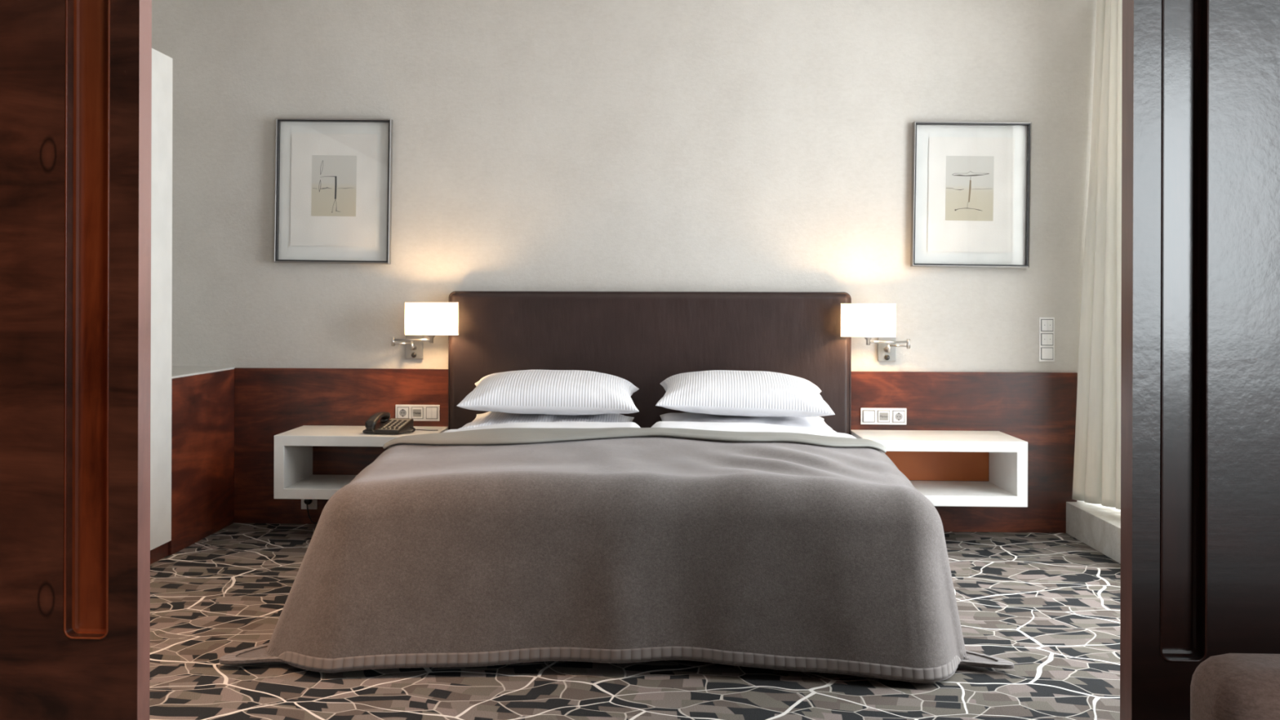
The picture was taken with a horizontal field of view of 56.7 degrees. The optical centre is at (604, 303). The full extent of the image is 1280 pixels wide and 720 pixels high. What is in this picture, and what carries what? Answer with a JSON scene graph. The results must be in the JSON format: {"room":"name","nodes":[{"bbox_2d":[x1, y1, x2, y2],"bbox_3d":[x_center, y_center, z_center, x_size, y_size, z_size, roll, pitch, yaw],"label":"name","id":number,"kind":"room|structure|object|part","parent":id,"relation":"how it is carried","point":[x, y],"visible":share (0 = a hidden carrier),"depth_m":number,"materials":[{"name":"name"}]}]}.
{"room":"hotel room","nodes":[
{"label":"hotel room","id":0,"kind":"room"},
{"bbox_2d":[151,0,1097,501],"bbox_3d":[0.114,-0.220,5.831,5.170,2.780,0.120,0,0,3],"label":"wall","id":1,"kind":"structure","parent":0,"point":[539,145],"depth_m":5.77,"materials":[{"name":"paint"}]},
{"bbox_2d":[168,368,234,555],"bbox_3d":[-2.167,0.704,5.497,0.651,0.759,0.765,0,0,3],"label":"wall paneling","id":2,"kind":"structure","parent":1,"relation":"attached to","point":[202,405],"depth_m":5.43,"materials":[{"name":"brown wood"}]},
{"bbox_2d":[171,366,235,378],"bbox_3d":[-2.167,0.320,5.497,0.649,0.010,0.765,0,0,3],"label":"trim","id":3,"kind":"structure","parent":1,"relation":"attached to","point":[176,371],"depth_m":5.58,"materials":[{"name":"paint"}]},
{"bbox_2d":[301,499,317,509],"bbox_3d":[-1.449,0.973,5.819,0.079,0.079,0.012,0,0,3],"label":"wall outlet","id":4,"kind":"object","parent":1,"relation":"attached to","point":[313,505],"visible":0.48,"depth_m":5.82,"materials":[{"name":"plastic"}]},
{"bbox_2d":[304,499,317,524],"bbox_3d":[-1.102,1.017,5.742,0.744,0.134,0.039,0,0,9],"label":"plug","id":5,"kind":"object","parent":4,"relation":"in","point":[307,502],"visible":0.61,"depth_m":5.78,"materials":[{"name":"black plastic"}]},
{"bbox_2d":[273,118,392,264],"bbox_3d":[-1.329,-0.550,5.818,0.571,0.708,0.040,1,0,3],"label":"picture frame","id":6,"kind":"object","parent":1,"relation":"attached to","point":[333,202],"visible":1,"depth_m":5.82,"materials":[{"name":"grey metal"}]},
{"bbox_2d":[273,425,448,499],"bbox_3d":[-1.128,0.746,5.584,0.722,0.288,0.448,0,0,3],"label":"nightstand","id":7,"kind":"object","parent":1,"relation":"attached to","point":[294,477],"visible":0.52,"depth_m":5.40,"materials":[{"name":"white paint"}]},
{"bbox_2d":[362,411,438,435],"bbox_3d":[-0.950,0.557,5.505,0.292,0.088,0.239,0,0,12],"label":"telephone","id":8,"kind":"object","parent":7,"relation":"on","point":[393,426],"visible":1,"depth_m":5.49,"materials":[{"name":"plastic"}]},
{"bbox_2d":[366,426,375,431],"bbox_3d":[-1.074,0.577,5.454,0.042,0.018,0.042,0,0,12],"label":"cup","id":9,"kind":"object","parent":8,"relation":"on","point":[368,428],"depth_m":5.44,"materials":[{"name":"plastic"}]},
{"bbox_2d":[380,418,389,422],"bbox_3d":[-1.040,0.557,5.617,0.042,0.018,0.042,0,0,12],"label":"ear cup","id":10,"kind":"object","parent":8,"relation":"on","point":[382,420],"depth_m":5.60,"materials":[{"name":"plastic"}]},
{"bbox_3d":[-0.957,0.587,5.448,0.207,0.026,0.098,0,0,-32],"label":"coiled cord","id":11,"kind":"part","parent":8,"relation":"part of","materials":[{"name":"plastic"}]},
{"bbox_2d":[395,404,439,421],"bbox_3d":[-0.912,0.536,5.792,0.218,0.079,0.015,0,0,3],"label":"panel","id":12,"kind":"object","parent":1,"relation":"attached to","point":[416,412],"visible":0.96,"depth_m":5.79,"materials":[{"name":"plastic"}]},
{"bbox_2d":[397,407,408,417],"bbox_3d":[-0.984,0.536,5.793,0.052,0.052,0.005,0,0,3],"label":"socket","id":13,"kind":"object","parent":12,"relation":"attached to","point":[402,412],"depth_m":5.79,"materials":[{"name":"plastic"}]},
{"bbox_2d":[426,407,431,418],"bbox_3d":[-0.855,0.536,5.786,0.025,0.052,0.007,0,0,3],"label":"rocker switch","id":14,"kind":"object","parent":12,"relation":"attached to","point":[428,410],"depth_m":5.78,"materials":[{"name":"plastic"}]},
{"bbox_2d":[431,407,436,418],"bbox_3d":[-0.829,0.536,5.785,0.025,0.052,0.006,0,0,3],"label":"rocker switch","id":15,"kind":"object","parent":12,"relation":"attached to","point":[433,409],"depth_m":5.78,"materials":[{"name":"plastic"}]},
{"bbox_2d":[391,302,458,359],"bbox_3d":[-0.865,0.134,5.677,0.345,0.277,0.199,0,0,37],"label":"wall lamp","id":16,"kind":"object","parent":1,"relation":"attached to","point":[431,319],"visible":1,"depth_m":5.59,"materials":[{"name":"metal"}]},
{"bbox_3d":[-0.975,0.195,5.733,0.096,0.009,0.009,0,0,-29],"label":"arm","id":17,"kind":"part","parent":16,"relation":"part of","materials":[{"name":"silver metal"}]},
{"bbox_3d":[-0.920,0.176,5.678,0.205,0.011,0.011,0,0,18],"label":"arm","id":18,"kind":"part","parent":16,"relation":"part of","materials":[{"name":"silver metal"}]},
{"bbox_3d":[-0.931,0.254,5.795,0.025,0.025,0.011,0,0,3],"label":"switch knob","id":19,"kind":"part","parent":16,"relation":"part of","materials":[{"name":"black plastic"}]},
{"bbox_3d":[-0.931,0.214,5.811,0.084,0.117,0.020,0,0,3],"label":"wall plate","id":20,"kind":"part","parent":16,"relation":"part of","materials":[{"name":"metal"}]},
{"bbox_2d":[427,335,435,342],"bbox_3d":[-0.822,0.167,5.646,0.042,0.046,0.042,0,0,3],"label":"socket","id":21,"kind":"object","parent":16,"relation":"attached to","point":[431,337],"depth_m":5.64,"materials":[{"name":"silver metal"}]},
{"bbox_3d":[-0.822,0.073,5.646,0.251,0.154,0.124,0,0,3],"label":"lamp shade","id":22,"kind":"part","parent":16,"relation":"part of","materials":[{"name":"fabric"}]},
{"bbox_2d":[234,368,1077,533],"bbox_3d":[0.216,0.708,5.756,4.084,0.765,0.020,0,0,3],"label":"wall paneling","id":23,"kind":"structure","parent":1,"relation":"attached to","point":[1038,409],"depth_m":5.70,"materials":[{"name":"brown wood"}]},
{"bbox_2d":[840,303,910,361],"bbox_3d":[1.281,0.140,5.575,0.345,0.277,0.199,0,0,-31],"label":"wall lamp","id":24,"kind":"object","parent":1,"relation":"attached to","point":[868,321],"visible":1,"depth_m":5.49,"materials":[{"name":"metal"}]},
{"bbox_2d":[864,337,871,345],"bbox_3d":[1.235,0.173,5.547,0.042,0.046,0.042,0,0,3],"label":"socket","id":25,"kind":"object","parent":24,"relation":"attached to","point":[868,339],"depth_m":5.54,"materials":[{"name":"silver metal"}]},
{"bbox_3d":[1.236,0.080,5.547,0.251,0.154,0.124,0,0,3],"label":"lamp shade","id":26,"kind":"part","parent":24,"relation":"part of","materials":[{"name":"fabric"}]},
{"bbox_3d":[1.359,0.221,5.702,0.084,0.117,0.020,0,0,3],"label":"wall plate","id":27,"kind":"part","parent":24,"relation":"part of","materials":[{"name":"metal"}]},
{"bbox_3d":[1.358,0.261,5.686,0.025,0.025,0.011,0,0,3],"label":"switch knob","id":28,"kind":"part","parent":24,"relation":"part of","materials":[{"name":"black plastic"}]},
{"bbox_3d":[1.336,0.183,5.570,0.205,0.011,0.011,0,0,-13],"label":"arm","id":29,"kind":"part","parent":24,"relation":"part of","materials":[{"name":"silver metal"}]},
{"bbox_3d":[1.396,0.202,5.620,0.096,0.009,0.009,0,0,34],"label":"arm","id":30,"kind":"part","parent":24,"relation":"part of","materials":[{"name":"silver metal"}]},
{"bbox_2d":[860,408,906,424],"bbox_3d":[1.340,0.543,5.685,0.218,0.079,0.015,0,0,3],"label":"panel","id":31,"kind":"object","parent":1,"relation":"attached to","point":[868,415],"visible":1,"depth_m":5.68,"materials":[{"name":"plastic"}]},
{"bbox_2d":[863,410,868,422],"bbox_3d":[1.256,0.543,5.685,0.025,0.052,0.007,0,0,3],"label":"rocker switch","id":32,"kind":"object","parent":31,"relation":"attached to","point":[865,412],"depth_m":5.68,"materials":[{"name":"plastic"}]},
{"bbox_2d":[868,410,874,422],"bbox_3d":[1.282,0.543,5.684,0.025,0.052,0.006,0,0,3],"label":"rocker switch","id":33,"kind":"object","parent":31,"relation":"attached to","point":[871,413],"depth_m":5.68,"materials":[{"name":"plastic"}]},
{"bbox_2d":[893,411,904,422],"bbox_3d":[1.411,0.543,5.678,0.052,0.052,0.005,0,0,3],"label":"socket","id":34,"kind":"object","parent":31,"relation":"attached to","point":[898,416],"depth_m":5.67,"materials":[{"name":"plastic"}]},
{"bbox_2d":[850,429,1027,506],"bbox_3d":[1.523,0.754,5.458,0.706,0.288,0.448,0,0,3],"label":"nightstand","id":35,"kind":"object","parent":1,"relation":"attached to","point":[955,462],"visible":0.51,"depth_m":5.42,"materials":[{"name":"white paint"}]},
{"bbox_3d":[1.534,0.754,5.679,0.607,0.190,0.005,0,0,3],"label":"panel","id":36,"kind":"part","parent":35,"relation":"part of","materials":[{"name":"brown wood"}]},
{"bbox_2d":[910,120,1031,267],"bbox_3d":[1.754,-0.519,5.671,0.553,0.694,0.040,1,0,3],"label":"picture frame","id":37,"kind":"object","parent":1,"relation":"attached to","point":[971,199],"visible":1,"depth_m":5.67,"materials":[{"name":"grey metal"}]},
{"bbox_2d":[1039,317,1054,361],"bbox_3d":[2.117,0.173,5.668,0.072,0.212,0.015,0,0,3],"label":"switch panel","id":38,"kind":"object","parent":1,"relation":"attached to","point":[1046,325],"visible":1,"depth_m":5.66,"materials":[{"name":"plastic"}]},
{"bbox_2d":[1041,333,1047,344],"bbox_3d":[2.104,0.173,5.664,0.025,0.052,0.007,0,0,3],"label":"rocker switch","id":39,"kind":"object","parent":38,"relation":"attached to","point":[1044,336],"depth_m":5.66,"materials":[{"name":"white plastic"}]},
{"bbox_2d":[1041,320,1047,330],"bbox_3d":[2.104,0.106,5.664,0.025,0.052,0.007,0,0,3],"label":"rocker switch","id":40,"kind":"object","parent":38,"relation":"attached to","point":[1044,322],"depth_m":5.66,"materials":[{"name":"white plastic"}]},
{"bbox_2d":[1041,347,1053,359],"bbox_3d":[2.117,0.241,5.664,0.051,0.052,0.006,0,0,3],"label":"rocker switch","id":41,"kind":"object","parent":38,"relation":"attached to","point":[1046,353],"depth_m":5.66,"materials":[{"name":"plastic"}]},
{"bbox_2d":[1047,333,1053,345],"bbox_3d":[2.130,0.173,5.664,0.025,0.052,0.005,0,0,3],"label":"rocker switch","id":42,"kind":"object","parent":38,"relation":"attached to","point":[1050,336],"depth_m":5.66,"materials":[{"name":"white plastic"}]},
{"bbox_2d":[1047,320,1053,330],"bbox_3d":[2.130,0.106,5.664,0.025,0.052,0.005,0,0,3],"label":"rocker switch","id":43,"kind":"object","parent":38,"relation":"attached to","point":[1050,322],"depth_m":5.66,"materials":[{"name":"white plastic"}]},
{"bbox_2d":[1066,501,1120,564],"bbox_3d":[2.363,1.022,3.912,0.487,0.150,3.500,0,0,3],"label":"trim","id":44,"kind":"structure","parent":1,"relation":"attached to","point":[1096,526],"depth_m":5.31,"materials":[{"name":"stone"}]},
{"bbox_2d":[149,523,1120,719],"bbox_3d":[0.369,1.131,1.504,7.300,0.080,8.500,0,0,3],"label":"floor","id":45,"kind":"structure","parent":0,"point":[1047,605],"depth_m":3.47,"materials":[{"name":"carpet"}]},
{"bbox_2d":[150,48,173,564],"bbox_3d":[-2.245,0.015,3.757,0.646,2.137,2.712,0,0,3],"label":"wardrobe","id":46,"kind":"object","parent":45,"relation":"on","point":[162,64],"visible":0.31,"depth_m":4.99,"materials":[{"name":"paint"}]},
{"bbox_2d":[448,291,851,435],"bbox_3d":[0.165,0.517,4.742,1.932,1.146,2.009,0,0,3],"label":"headboard","id":47,"kind":"object","parent":45,"relation":"on","point":[643,339],"visible":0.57,"depth_m":5.66,"materials":[{"name":"brown leather"}]},
{"bbox_2d":[442,421,640,432],"bbox_3d":[-0.324,0.671,4.415,0.904,0.361,1.150,0,0,3],"label":"duvet","id":48,"kind":"object","parent":47,"relation":"on","point":[578,424],"visible":0.05,"depth_m":4.82,"materials":[{"name":"white fabric"}]},
{"bbox_2d":[457,411,634,429],"bbox_3d":[-0.243,0.556,5.327,0.750,0.141,0.580,0,0,2],"label":"pillow","id":49,"kind":"object","parent":47,"relation":"on","point":[490,418],"visible":0.31,"depth_m":5.21,"materials":[{"name":"fabric"}]},
{"bbox_2d":[457,369,639,415],"bbox_3d":[-0.233,0.397,5.327,0.781,0.183,0.557,0,0,2],"label":"pillow","id":50,"kind":"object","parent":49,"relation":"on","point":[546,392],"visible":1,"depth_m":5.09,"materials":[{"name":"fabric"}]},
{"bbox_2d":[218,427,1013,683],"bbox_3d":[0.052,0.769,3.923,2.358,0.612,1.072,0,0,3],"label":"bedspread","id":51,"kind":"object","parent":47,"relation":"on","point":[487,547],"visible":1,"depth_m":3.55,"materials":[{"name":"beige fabric"}]},
{"bbox_2d":[659,412,836,432],"bbox_3d":[0.626,0.560,5.286,0.769,0.135,0.580,0,1,4],"label":"pillow","id":52,"kind":"object","parent":47,"relation":"on","point":[817,422],"visible":0.3,"depth_m":5.16,"materials":[{"name":"white fabric"}]},
{"bbox_2d":[655,369,835,417],"bbox_3d":[0.617,0.398,5.287,0.758,0.186,0.557,0,0,4],"label":"pillow","id":53,"kind":"object","parent":52,"relation":"on","point":[716,392],"visible":1,"depth_m":5.06,"materials":[{"name":"fabric"}]},
{"bbox_2d":[650,421,856,438],"bbox_3d":[0.619,0.671,4.370,0.904,0.364,1.150,0,0,3],"label":"duvet","id":54,"kind":"object","parent":47,"relation":"on","point":[717,426],"visible":0.05,"depth_m":4.75,"materials":[{"name":"white fabric"}]},
{"bbox_2d":[1190,653,1279,719],"bbox_3d":[1.117,0.777,1.225,0.720,0.632,0.734,0,0,3],"label":"armchair","id":55,"kind":"object","parent":45,"relation":"on","point":[1229,686],"visible":1,"depth_m":1.49,"materials":[{"name":"brown fabric"}]},
{"bbox_3d":[0.380,-1.659,1.564,7.300,0.100,8.620,0,0,3],"label":"ceiling","id":56,"kind":"structure","parent":0,"visible":0},
{"bbox_3d":[2.291,-1.530,3.955,0.040,0.147,3.380,0,0,3],"label":"rail","id":57,"kind":"object","parent":56,"relation":"attached to","visible":0},
{"bbox_2d":[1071,0,1122,509],"bbox_3d":[2.330,-0.265,5.250,0.180,2.380,0.780,0,0,-5],"label":"curtain","id":58,"kind":"object","parent":57,"relation":"hanging from","point":[1097,449],"visible":0.44,"depth_m":5.46,"materials":[{"name":"fabric"}]},
{"bbox_3d":[0.406,-0.259,2.203,7.300,2.700,0.100,0,0,3],"label":"wall opening","id":59,"kind":"structure","parent":0,"visible":0},
{"bbox_2d":[0,0,151,719],"bbox_3d":[-1.768,-0.128,2.212,1.857,2.414,0.055,0,0,3],"label":"door","id":60,"kind":"structure","parent":59,"relation":"in","point":[76,75],"depth_m":2.15,"materials":[{"name":"brown wood"}]},
{"bbox_2d":[1120,0,1279,719],"bbox_3d":[1.809,-0.118,2.041,1.781,2.414,0.055,0,0,3],"label":"door","id":61,"kind":"structure","parent":59,"relation":"in","point":[1200,319],"depth_m":2.06,"materials":[{"name":"brown wood"}]}
]}

